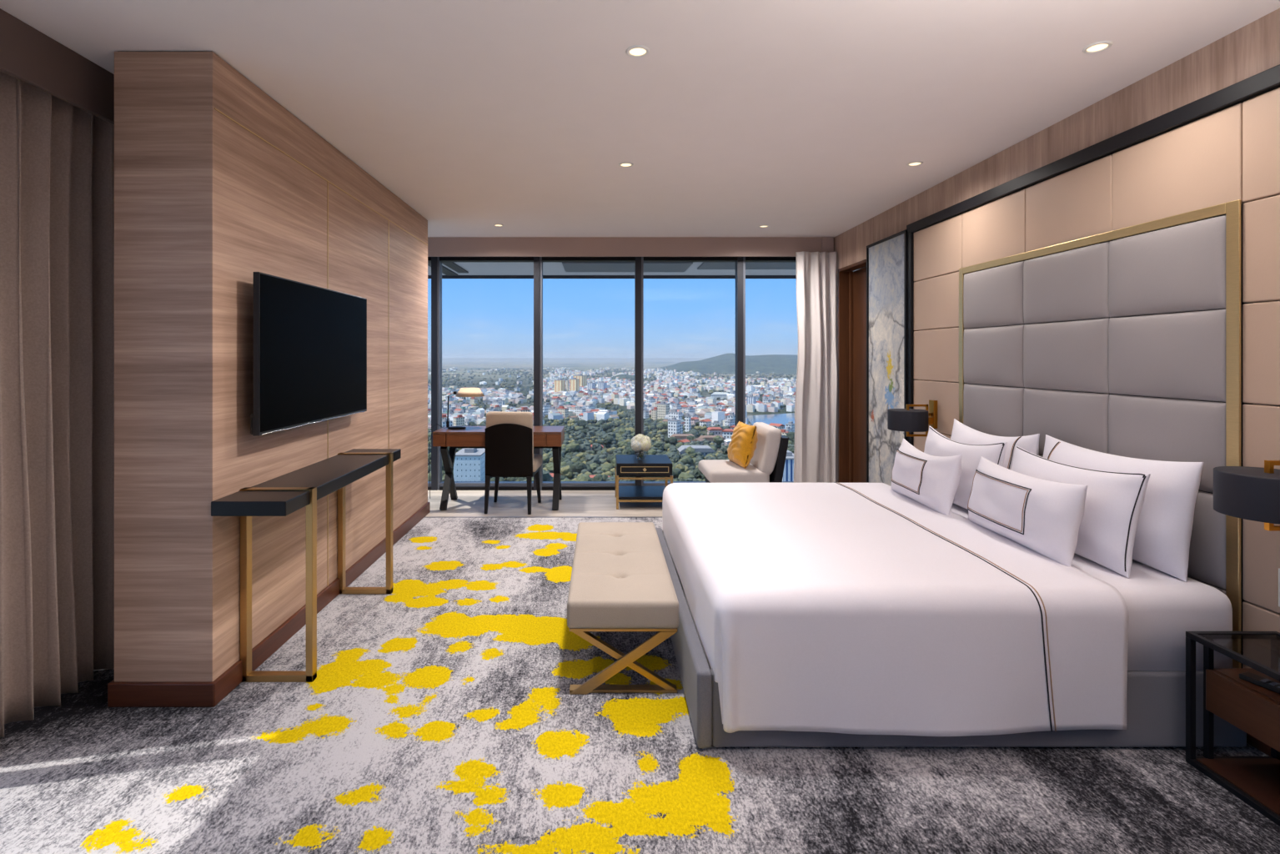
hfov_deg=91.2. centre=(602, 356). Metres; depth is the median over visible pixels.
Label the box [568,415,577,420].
house
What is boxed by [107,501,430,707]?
baseboard
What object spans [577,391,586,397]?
house
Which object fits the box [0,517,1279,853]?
floor
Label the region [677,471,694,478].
tree
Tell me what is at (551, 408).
house
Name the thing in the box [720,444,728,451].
tree
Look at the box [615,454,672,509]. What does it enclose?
side table
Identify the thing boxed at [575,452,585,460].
tree
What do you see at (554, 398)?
house
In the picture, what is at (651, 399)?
house
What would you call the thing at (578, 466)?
tree
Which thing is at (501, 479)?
tree
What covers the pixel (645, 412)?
house
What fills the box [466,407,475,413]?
house
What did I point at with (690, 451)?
tree
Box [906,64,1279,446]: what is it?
trim
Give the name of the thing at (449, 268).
roof overhang
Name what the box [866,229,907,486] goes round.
marble wall panel
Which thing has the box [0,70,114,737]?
curtain
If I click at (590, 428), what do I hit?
tree
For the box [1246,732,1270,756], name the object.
baseboard
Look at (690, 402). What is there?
house
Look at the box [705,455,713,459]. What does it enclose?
tree
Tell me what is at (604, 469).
tree
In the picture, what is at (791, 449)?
tree
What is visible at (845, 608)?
duvet
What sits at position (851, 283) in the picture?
door
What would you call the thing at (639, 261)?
window
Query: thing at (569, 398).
house
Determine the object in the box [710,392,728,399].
warehouse
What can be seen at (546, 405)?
house
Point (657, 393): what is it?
house
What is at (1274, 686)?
remote control
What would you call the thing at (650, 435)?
tree
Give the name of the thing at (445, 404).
house
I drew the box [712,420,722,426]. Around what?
house
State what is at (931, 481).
pillow
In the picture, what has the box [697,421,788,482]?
lounge chair
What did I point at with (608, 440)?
tree
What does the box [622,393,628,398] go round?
house
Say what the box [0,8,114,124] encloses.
window valance
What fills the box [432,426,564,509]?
desk
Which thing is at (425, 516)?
trim
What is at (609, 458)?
tree
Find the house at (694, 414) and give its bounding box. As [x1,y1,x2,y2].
[689,413,697,417]
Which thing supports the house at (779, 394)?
on the cityscape
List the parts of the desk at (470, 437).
drawer, leg, leg, drawer, drawer, leg, leg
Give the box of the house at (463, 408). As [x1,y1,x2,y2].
[460,406,467,412]
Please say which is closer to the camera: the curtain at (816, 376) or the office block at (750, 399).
the curtain at (816, 376)
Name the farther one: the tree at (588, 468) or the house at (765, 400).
the house at (765, 400)
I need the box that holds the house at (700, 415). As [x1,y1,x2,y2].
[697,413,704,417]
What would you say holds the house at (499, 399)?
on the cityscape
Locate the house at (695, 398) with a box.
[689,396,697,400]
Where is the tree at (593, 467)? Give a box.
[589,464,597,471]
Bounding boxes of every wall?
[838,206,893,269]
[893,8,1279,667]
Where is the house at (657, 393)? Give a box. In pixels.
[652,391,660,395]
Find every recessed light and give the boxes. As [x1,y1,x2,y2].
[493,223,503,226]
[618,161,633,167]
[626,45,649,57]
[758,225,768,227]
[906,160,923,166]
[1082,40,1113,54]
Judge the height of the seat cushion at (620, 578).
0.125 m
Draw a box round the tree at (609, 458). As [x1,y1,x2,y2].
[606,455,615,463]
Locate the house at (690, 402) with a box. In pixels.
[687,399,697,405]
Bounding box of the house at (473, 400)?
[470,396,477,405]
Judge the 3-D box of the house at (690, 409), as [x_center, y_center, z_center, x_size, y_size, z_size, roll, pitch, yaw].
[117.970,73.897,837.924,13.177,15.132,6.801,0,0,-43]
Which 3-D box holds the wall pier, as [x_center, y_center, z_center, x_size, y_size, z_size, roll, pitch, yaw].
[2.575,0.088,6.840,0.150,2.750,0.440,0,0,0]
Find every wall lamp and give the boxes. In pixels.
[887,399,937,436]
[1213,460,1279,531]
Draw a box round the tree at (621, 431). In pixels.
[617,427,626,434]
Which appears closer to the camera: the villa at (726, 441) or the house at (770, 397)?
the villa at (726, 441)
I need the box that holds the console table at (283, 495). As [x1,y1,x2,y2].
[210,448,401,682]
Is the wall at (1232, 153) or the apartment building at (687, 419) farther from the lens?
the apartment building at (687, 419)
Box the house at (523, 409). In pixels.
[517,406,529,411]
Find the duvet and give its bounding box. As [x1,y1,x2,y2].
[662,481,1129,736]
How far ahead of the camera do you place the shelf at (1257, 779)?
2.15 m
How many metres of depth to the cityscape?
4526.41 m
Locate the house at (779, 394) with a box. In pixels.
[774,391,783,396]
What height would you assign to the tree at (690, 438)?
9.998 m
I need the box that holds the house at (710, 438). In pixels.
[699,435,726,445]
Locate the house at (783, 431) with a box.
[780,429,788,435]
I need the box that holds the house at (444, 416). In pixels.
[441,414,446,421]
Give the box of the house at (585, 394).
[582,392,591,397]
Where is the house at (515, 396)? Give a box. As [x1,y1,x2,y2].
[511,394,523,399]
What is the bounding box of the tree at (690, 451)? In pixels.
[684,446,696,456]
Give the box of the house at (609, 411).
[605,409,612,415]
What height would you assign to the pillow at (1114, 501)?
0.444 m
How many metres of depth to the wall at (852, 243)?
6.00 m
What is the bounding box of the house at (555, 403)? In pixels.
[552,400,558,406]
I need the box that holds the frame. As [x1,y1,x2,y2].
[655,527,1246,747]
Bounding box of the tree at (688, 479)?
[684,477,693,481]
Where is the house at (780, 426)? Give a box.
[768,422,785,429]
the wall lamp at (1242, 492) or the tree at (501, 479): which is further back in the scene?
the tree at (501, 479)
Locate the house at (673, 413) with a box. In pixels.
[668,409,682,419]
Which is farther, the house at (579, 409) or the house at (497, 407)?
the house at (497, 407)
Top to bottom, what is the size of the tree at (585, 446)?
11.205 m
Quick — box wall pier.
[833,235,838,482]
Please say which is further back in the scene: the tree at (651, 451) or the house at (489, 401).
the house at (489, 401)
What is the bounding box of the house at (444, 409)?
[441,406,446,412]
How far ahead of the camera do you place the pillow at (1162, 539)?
2.53 m
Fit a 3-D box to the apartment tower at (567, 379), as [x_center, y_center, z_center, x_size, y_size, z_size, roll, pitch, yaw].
[-75.127,64.476,1359.860,5.958,33.975,4.887,0,0,36]
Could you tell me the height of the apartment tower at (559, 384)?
35.077 m
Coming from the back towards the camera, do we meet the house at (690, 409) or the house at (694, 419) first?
the house at (690, 409)
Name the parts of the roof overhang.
soffit panel, soffit panel, soffit panel, soffit panel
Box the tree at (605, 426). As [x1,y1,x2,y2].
[601,422,612,431]
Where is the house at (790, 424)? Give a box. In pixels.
[785,421,794,431]
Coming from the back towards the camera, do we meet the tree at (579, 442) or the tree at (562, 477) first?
the tree at (579, 442)
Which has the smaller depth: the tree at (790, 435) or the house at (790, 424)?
the tree at (790, 435)
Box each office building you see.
[453,448,485,481]
[782,450,794,481]
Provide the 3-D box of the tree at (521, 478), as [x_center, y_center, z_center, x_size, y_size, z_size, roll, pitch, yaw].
[-48.731,77.144,379.324,8.607,8.981,9.059,0,0,15]
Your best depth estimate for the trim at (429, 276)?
10.00 m
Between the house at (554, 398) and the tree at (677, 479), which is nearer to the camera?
the tree at (677, 479)
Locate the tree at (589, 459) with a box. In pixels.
[585,454,599,466]
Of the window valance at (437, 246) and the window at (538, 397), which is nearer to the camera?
the window valance at (437, 246)
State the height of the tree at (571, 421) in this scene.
10.471 m
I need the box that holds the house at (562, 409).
[557,406,568,416]
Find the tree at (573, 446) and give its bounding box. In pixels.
[565,441,579,452]
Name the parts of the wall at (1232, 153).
wall panel, wall panel, wall panel, wall panel, wall panel, wall panel, wall panel, wall panel, wall panel, wall panel, wall panel, wall panel, wall panel, wall panel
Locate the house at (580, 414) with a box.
[578,412,582,419]
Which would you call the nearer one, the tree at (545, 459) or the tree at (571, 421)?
the tree at (545, 459)
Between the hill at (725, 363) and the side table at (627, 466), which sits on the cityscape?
the hill at (725, 363)
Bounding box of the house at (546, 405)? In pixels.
[542,402,552,417]
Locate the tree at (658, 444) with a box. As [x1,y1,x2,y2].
[652,441,662,447]
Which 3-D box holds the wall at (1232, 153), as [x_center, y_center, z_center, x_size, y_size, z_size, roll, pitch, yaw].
[2.551,0.088,0.675,0.198,2.750,9.350,0,0,0]
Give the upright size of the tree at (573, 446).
12.574 m
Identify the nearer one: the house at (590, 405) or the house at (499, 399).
the house at (590, 405)
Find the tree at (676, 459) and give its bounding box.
[668,456,679,462]
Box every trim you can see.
[424,516,662,517]
[427,275,796,278]
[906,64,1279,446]
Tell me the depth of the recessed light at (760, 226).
6.16 m
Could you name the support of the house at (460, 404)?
on the cityscape
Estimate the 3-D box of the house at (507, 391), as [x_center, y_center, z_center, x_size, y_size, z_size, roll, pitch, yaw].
[-189.080,72.613,1231.966,6.539,17.700,12.670,0,0,38]
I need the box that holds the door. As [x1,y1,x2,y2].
[838,259,866,482]
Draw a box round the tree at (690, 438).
[687,435,697,441]
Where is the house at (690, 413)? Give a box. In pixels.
[682,411,693,416]
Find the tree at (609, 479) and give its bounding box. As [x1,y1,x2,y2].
[605,476,615,481]
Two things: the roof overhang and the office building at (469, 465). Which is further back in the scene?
the office building at (469, 465)
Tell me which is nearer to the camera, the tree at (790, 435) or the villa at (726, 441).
the villa at (726, 441)
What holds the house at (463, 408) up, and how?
on the cityscape
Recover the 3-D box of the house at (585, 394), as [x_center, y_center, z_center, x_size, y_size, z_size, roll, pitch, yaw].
[-27.366,73.612,1138.955,14.207,15.702,7.333,0,0,26]
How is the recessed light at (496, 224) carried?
in the ceiling
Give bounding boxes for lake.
[746,412,794,428]
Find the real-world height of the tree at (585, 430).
9.296 m
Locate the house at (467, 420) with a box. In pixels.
[464,418,474,426]
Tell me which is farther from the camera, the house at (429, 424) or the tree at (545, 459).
the house at (429, 424)
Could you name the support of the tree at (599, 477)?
on the cityscape
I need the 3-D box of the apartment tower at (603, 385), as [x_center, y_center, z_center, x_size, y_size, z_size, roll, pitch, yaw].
[0.970,69.195,1461.012,16.388,24.536,13.231,0,0,36]
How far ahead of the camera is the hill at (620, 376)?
2102.92 m
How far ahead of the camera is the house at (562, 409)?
813.92 m
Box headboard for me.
[958,199,1253,667]
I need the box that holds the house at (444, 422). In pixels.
[441,418,452,426]
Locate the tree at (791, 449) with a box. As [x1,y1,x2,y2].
[788,446,794,453]
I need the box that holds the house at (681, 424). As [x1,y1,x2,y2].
[680,423,682,433]
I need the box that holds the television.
[250,271,366,436]
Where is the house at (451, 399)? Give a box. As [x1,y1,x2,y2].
[446,396,453,401]
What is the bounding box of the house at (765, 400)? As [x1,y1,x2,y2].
[762,397,770,403]
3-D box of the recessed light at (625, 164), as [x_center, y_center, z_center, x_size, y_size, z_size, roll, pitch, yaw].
[0.160,-1.286,4.180,0.100,0.011,0.100,0,0,0]
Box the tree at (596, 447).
[592,442,602,452]
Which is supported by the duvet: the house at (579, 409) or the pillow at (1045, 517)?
the pillow at (1045, 517)
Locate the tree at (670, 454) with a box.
[667,452,679,461]
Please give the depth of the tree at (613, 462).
438.54 m
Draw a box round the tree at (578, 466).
[569,461,587,472]
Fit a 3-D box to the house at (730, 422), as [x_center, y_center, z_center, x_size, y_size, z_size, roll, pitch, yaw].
[139.326,74.521,680.593,12.069,13.885,6.229,0,0,-43]
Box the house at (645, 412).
[643,410,649,419]
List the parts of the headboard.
padded panel, padded panel, padded panel, padded panel, padded panel, padded panel, padded panel, padded panel, padded panel, padded panel, padded panel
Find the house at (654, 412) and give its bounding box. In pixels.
[651,406,657,420]
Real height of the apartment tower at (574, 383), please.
38.358 m
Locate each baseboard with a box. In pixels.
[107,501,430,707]
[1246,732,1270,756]
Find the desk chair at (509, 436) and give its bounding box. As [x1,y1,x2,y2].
[484,411,542,514]
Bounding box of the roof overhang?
[427,261,860,276]
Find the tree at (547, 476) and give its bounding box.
[542,470,552,481]
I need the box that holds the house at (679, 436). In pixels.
[669,433,693,440]
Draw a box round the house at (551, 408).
[547,406,557,414]
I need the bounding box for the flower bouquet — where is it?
[630,433,651,457]
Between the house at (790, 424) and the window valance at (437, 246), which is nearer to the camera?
the window valance at (437, 246)
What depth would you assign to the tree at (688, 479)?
378.14 m
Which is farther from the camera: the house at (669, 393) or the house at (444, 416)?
the house at (669, 393)
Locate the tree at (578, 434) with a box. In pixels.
[574,431,584,440]
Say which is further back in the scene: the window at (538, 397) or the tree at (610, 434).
the tree at (610, 434)
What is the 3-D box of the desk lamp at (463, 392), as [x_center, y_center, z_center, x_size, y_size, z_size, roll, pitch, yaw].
[-1.464,0.880,6.229,0.598,1.144,0.348,0,0,0]
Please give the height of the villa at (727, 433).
9.401 m
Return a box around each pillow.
[891,437,962,515]
[923,426,1007,509]
[950,418,1039,469]
[967,456,1088,567]
[1010,445,1150,577]
[1043,434,1204,582]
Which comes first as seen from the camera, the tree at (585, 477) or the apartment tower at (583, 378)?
the tree at (585, 477)
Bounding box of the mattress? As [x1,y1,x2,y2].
[676,503,1232,670]
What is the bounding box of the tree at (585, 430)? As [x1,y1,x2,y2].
[582,428,589,434]
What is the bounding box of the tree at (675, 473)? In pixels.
[672,468,681,478]
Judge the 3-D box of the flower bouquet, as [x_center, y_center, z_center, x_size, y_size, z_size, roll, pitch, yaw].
[0.390,0.888,6.263,0.205,0.238,0.204,0,0,0]
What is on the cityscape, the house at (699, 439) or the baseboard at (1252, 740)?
the house at (699, 439)
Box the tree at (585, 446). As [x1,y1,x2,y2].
[577,442,591,451]
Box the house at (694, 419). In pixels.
[690,416,698,425]
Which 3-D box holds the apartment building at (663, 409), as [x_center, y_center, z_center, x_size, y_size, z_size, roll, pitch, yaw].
[77.285,68.897,788.244,12.966,25.132,10.493,0,0,36]
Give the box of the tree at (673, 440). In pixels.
[664,436,677,445]
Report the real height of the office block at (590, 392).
16.500 m
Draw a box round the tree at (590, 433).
[587,431,594,436]
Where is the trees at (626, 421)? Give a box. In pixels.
[427,367,797,481]
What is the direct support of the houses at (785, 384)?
on the cityscape
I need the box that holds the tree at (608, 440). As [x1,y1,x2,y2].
[602,435,613,447]
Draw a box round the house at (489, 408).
[486,406,495,413]
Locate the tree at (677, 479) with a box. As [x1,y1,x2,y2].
[672,477,686,481]
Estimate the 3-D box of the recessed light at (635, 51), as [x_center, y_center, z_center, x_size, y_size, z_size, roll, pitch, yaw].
[0.150,-1.286,2.630,0.100,0.011,0.100,0,0,0]
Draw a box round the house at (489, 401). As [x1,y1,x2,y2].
[482,398,493,404]
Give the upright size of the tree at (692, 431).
11.992 m
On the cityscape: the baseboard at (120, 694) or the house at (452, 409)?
the house at (452, 409)
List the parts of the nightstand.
leg, metal rail, metal rail, glass, drawer, leg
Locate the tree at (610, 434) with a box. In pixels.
[602,431,615,439]
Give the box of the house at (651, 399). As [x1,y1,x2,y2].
[646,396,655,403]
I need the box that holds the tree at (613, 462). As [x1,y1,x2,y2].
[611,457,615,468]
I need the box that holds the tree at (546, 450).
[542,448,552,453]
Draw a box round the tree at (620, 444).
[617,440,627,446]
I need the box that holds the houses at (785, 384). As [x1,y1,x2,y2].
[427,366,796,426]
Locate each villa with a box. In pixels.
[707,426,723,436]
[722,428,733,439]
[724,439,731,445]
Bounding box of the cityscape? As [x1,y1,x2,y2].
[427,357,796,479]
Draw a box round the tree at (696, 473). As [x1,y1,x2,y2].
[692,466,702,478]
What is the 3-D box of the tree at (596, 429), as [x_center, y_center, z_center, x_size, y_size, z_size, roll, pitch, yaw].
[-4.217,75.772,628.516,10.651,11.826,11.735,0,0,18]
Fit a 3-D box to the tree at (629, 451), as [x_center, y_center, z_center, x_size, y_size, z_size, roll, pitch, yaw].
[22.084,75.395,483.717,11.931,12.605,12.459,0,0,27]
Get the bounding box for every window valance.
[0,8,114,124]
[427,236,833,256]
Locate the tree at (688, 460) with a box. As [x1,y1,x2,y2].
[680,457,693,466]
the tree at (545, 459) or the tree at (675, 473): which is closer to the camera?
the tree at (675, 473)
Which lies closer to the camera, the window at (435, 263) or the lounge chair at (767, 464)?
the lounge chair at (767, 464)
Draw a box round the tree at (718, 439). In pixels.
[712,435,723,448]
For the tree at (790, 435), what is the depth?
582.25 m
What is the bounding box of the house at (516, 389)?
[513,386,520,391]
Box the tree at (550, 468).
[546,463,553,472]
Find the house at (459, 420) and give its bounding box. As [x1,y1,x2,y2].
[452,414,464,426]
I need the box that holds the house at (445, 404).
[442,401,451,408]
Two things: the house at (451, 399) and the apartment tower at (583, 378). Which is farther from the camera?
the apartment tower at (583, 378)
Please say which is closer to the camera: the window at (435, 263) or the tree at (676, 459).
the window at (435, 263)
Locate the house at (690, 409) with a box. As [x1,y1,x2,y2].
[685,406,695,413]
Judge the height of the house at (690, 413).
8.775 m
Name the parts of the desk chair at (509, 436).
leg, leg, backrest, seat, seat rail, leg, leg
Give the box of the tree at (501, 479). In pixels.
[490,476,505,481]
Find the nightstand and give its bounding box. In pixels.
[1185,631,1279,826]
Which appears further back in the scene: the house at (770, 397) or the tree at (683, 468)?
the house at (770, 397)
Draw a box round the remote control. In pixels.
[1239,671,1279,693]
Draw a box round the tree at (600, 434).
[597,431,606,439]
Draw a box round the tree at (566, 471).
[560,465,572,477]
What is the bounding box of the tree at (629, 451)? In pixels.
[623,446,634,454]
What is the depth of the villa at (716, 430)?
617.09 m
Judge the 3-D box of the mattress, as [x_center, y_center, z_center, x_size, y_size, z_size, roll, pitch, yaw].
[1.409,1.070,3.295,1.967,0.384,1.926,0,0,0]
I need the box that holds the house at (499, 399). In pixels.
[498,398,504,405]
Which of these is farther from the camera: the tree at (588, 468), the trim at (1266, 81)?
the tree at (588, 468)
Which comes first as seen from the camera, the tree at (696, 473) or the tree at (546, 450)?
the tree at (696, 473)
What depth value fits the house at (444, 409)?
838.53 m
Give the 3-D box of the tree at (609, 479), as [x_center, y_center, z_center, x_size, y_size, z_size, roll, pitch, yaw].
[5.923,76.342,370.086,10.559,10.641,9.584,0,0,34]
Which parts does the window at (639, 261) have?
sill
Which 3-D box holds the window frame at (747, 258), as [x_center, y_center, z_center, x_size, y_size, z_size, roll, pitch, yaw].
[2.040,0.098,6.920,0.930,2.730,0.120,0,0,0]
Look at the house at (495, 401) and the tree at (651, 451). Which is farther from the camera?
the house at (495, 401)
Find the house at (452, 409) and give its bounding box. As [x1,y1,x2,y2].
[446,406,455,412]
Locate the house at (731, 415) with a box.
[727,411,735,420]
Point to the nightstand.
(1253, 709)
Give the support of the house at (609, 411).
on the cityscape
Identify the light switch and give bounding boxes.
[1278,567,1279,607]
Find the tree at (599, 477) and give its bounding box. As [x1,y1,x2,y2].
[593,474,607,481]
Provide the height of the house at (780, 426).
10.336 m
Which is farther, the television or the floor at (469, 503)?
the floor at (469, 503)
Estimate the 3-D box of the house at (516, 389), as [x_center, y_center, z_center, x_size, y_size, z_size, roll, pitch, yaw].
[-199.800,75.895,1470.596,9.540,11.136,11.570,0,0,33]
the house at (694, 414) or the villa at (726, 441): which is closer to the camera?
the villa at (726, 441)
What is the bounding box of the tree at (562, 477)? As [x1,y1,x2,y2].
[552,475,567,481]
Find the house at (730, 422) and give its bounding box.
[724,418,735,426]
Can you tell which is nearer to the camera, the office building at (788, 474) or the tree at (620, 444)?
the office building at (788, 474)
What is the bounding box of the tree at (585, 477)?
[576,473,592,481]
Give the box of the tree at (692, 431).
[687,428,698,436]
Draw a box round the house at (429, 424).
[427,420,431,428]
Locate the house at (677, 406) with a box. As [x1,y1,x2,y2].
[672,402,681,409]
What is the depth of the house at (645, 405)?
831.09 m
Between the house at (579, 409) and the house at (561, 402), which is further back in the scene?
the house at (561, 402)
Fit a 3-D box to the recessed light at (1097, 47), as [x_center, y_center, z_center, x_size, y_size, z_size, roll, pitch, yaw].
[2.055,-1.286,2.595,0.100,0.011,0.100,0,0,0]
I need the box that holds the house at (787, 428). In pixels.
[783,426,792,431]
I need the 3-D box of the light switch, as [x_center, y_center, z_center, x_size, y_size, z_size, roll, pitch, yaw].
[2.446,0.833,2.211,0.011,0.140,0.102,0,0,0]
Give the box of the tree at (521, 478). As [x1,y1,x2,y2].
[516,476,526,481]
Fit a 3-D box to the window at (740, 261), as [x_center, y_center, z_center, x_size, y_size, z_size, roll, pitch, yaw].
[1.015,0.098,6.920,1.120,2.730,0.120,0,0,0]
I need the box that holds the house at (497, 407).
[493,405,500,411]
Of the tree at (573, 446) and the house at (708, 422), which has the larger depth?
the house at (708, 422)
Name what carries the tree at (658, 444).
on the cityscape
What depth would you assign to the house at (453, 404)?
954.36 m
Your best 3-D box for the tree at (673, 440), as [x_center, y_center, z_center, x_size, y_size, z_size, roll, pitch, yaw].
[61.292,75.934,553.757,11.352,11.485,10.871,0,0,44]
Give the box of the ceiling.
[0,0,1279,237]
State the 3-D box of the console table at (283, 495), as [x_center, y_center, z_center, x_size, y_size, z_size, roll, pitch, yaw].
[-1.466,1.029,3.345,0.328,0.868,1.490,0,0,0]
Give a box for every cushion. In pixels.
[567,522,678,627]
[697,459,769,482]
[727,421,757,468]
[749,421,781,474]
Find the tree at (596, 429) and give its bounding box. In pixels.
[592,426,602,435]
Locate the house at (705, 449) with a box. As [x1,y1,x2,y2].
[677,445,715,456]
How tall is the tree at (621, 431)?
11.494 m
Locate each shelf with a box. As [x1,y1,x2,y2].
[618,486,666,499]
[1196,757,1279,816]
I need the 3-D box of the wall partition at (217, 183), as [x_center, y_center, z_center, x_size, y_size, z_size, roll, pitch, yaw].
[-1.841,0.090,4.247,0.418,2.745,3.245,0,0,0]
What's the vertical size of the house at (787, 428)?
12.269 m
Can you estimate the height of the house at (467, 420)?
9.288 m
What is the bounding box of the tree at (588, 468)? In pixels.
[585,464,592,472]
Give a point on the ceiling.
(793, 117)
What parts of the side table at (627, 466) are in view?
leg, gold rail, gold rail, drawer, leg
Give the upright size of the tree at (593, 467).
7.962 m
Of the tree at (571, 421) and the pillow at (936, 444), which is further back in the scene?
the tree at (571, 421)
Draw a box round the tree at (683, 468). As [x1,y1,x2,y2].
[675,463,689,471]
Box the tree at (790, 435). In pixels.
[786,431,794,441]
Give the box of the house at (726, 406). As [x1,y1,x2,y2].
[723,405,734,408]
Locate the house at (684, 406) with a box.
[681,404,688,410]
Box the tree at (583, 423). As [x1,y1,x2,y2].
[577,419,587,427]
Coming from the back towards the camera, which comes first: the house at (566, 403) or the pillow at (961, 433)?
the house at (566, 403)
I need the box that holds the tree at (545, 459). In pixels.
[542,456,548,463]
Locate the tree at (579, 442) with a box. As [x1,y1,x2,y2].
[572,440,582,444]
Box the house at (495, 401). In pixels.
[491,399,501,406]
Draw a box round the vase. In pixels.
[636,450,646,459]
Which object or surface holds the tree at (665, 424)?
on the cityscape
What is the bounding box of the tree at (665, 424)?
[662,421,667,428]
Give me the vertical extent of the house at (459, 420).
15.549 m
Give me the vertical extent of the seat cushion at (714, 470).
0.157 m
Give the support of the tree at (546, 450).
on the cityscape
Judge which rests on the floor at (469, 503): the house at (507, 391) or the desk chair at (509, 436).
the desk chair at (509, 436)
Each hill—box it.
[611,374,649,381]
[656,352,798,373]
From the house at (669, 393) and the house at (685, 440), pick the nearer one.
the house at (685, 440)
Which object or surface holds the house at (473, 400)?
on the cityscape
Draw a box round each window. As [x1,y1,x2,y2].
[427,256,441,490]
[439,256,542,490]
[542,256,643,490]
[643,256,745,486]
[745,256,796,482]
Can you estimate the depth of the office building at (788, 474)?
355.23 m
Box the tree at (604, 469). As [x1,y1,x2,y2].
[601,466,609,472]
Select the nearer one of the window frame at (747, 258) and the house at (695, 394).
the window frame at (747, 258)
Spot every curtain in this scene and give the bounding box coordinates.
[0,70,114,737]
[793,250,837,482]
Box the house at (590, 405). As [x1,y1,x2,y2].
[585,403,594,409]
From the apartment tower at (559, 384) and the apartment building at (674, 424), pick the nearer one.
the apartment building at (674, 424)
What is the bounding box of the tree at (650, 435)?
[646,433,655,438]
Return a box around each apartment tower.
[553,378,565,391]
[566,378,568,391]
[569,377,579,391]
[573,374,587,386]
[587,381,595,389]
[597,381,607,390]
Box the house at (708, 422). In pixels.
[699,418,712,427]
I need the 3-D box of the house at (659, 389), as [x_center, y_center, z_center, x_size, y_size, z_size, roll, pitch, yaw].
[120.805,71.901,1296.932,13.521,19.124,6.978,0,0,45]
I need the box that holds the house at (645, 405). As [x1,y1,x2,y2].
[643,401,647,411]
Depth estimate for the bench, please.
2.78 m
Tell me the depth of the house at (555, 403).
1033.17 m
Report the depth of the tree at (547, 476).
378.14 m
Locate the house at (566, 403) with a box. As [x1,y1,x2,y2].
[562,401,572,406]
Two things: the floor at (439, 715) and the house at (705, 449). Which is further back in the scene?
the house at (705, 449)
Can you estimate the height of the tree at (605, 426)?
12.317 m
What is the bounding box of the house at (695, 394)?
[693,391,700,397]
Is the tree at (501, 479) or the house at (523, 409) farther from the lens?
the house at (523, 409)
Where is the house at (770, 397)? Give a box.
[767,395,775,400]
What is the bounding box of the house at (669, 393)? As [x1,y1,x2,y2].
[666,391,672,396]
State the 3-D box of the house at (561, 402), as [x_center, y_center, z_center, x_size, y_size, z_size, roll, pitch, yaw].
[-65.293,75.698,1011.698,5.265,11.531,10.201,0,0,30]
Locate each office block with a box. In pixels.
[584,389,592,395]
[746,394,756,404]
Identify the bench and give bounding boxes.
[567,522,678,694]
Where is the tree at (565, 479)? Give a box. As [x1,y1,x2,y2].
[561,477,573,481]
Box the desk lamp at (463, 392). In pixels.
[428,387,484,498]
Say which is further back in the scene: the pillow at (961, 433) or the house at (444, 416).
the house at (444, 416)
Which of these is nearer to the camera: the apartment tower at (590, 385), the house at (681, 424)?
the house at (681, 424)
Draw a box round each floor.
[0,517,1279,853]
[426,490,662,516]
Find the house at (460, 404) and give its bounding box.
[455,401,463,408]
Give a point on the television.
(310, 341)
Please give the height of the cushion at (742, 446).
0.438 m
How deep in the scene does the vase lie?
6.26 m
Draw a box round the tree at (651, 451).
[647,448,656,454]
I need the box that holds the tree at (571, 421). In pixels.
[567,419,575,424]
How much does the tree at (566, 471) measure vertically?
10.382 m
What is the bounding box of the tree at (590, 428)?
[588,426,594,432]
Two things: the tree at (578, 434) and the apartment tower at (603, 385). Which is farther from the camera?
the apartment tower at (603, 385)
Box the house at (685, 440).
[677,438,690,443]
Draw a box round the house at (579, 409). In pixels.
[574,406,585,417]
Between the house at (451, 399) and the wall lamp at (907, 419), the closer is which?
the wall lamp at (907, 419)
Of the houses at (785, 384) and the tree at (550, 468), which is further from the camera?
the houses at (785, 384)
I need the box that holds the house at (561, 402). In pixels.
[558,400,564,404]
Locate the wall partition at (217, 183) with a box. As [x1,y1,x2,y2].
[114,51,427,681]
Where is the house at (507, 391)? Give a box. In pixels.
[502,389,509,396]
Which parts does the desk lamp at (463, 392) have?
cord, stem, lamp shade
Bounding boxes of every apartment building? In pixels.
[657,401,669,419]
[667,416,680,437]
[683,413,691,431]
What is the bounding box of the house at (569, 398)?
[567,395,573,401]
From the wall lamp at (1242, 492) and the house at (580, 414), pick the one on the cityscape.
the house at (580, 414)
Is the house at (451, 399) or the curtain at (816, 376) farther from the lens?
the house at (451, 399)
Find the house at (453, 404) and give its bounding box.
[450,401,458,406]
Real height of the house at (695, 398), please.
10.866 m
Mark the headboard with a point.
(1126, 342)
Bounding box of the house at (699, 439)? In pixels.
[690,436,704,445]
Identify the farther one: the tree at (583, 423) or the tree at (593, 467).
the tree at (583, 423)
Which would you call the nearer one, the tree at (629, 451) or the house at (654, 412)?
the tree at (629, 451)
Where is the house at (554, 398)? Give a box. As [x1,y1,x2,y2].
[552,396,560,400]
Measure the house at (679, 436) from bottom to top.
7.991 m
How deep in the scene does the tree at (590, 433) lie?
619.05 m
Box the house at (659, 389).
[657,386,663,392]

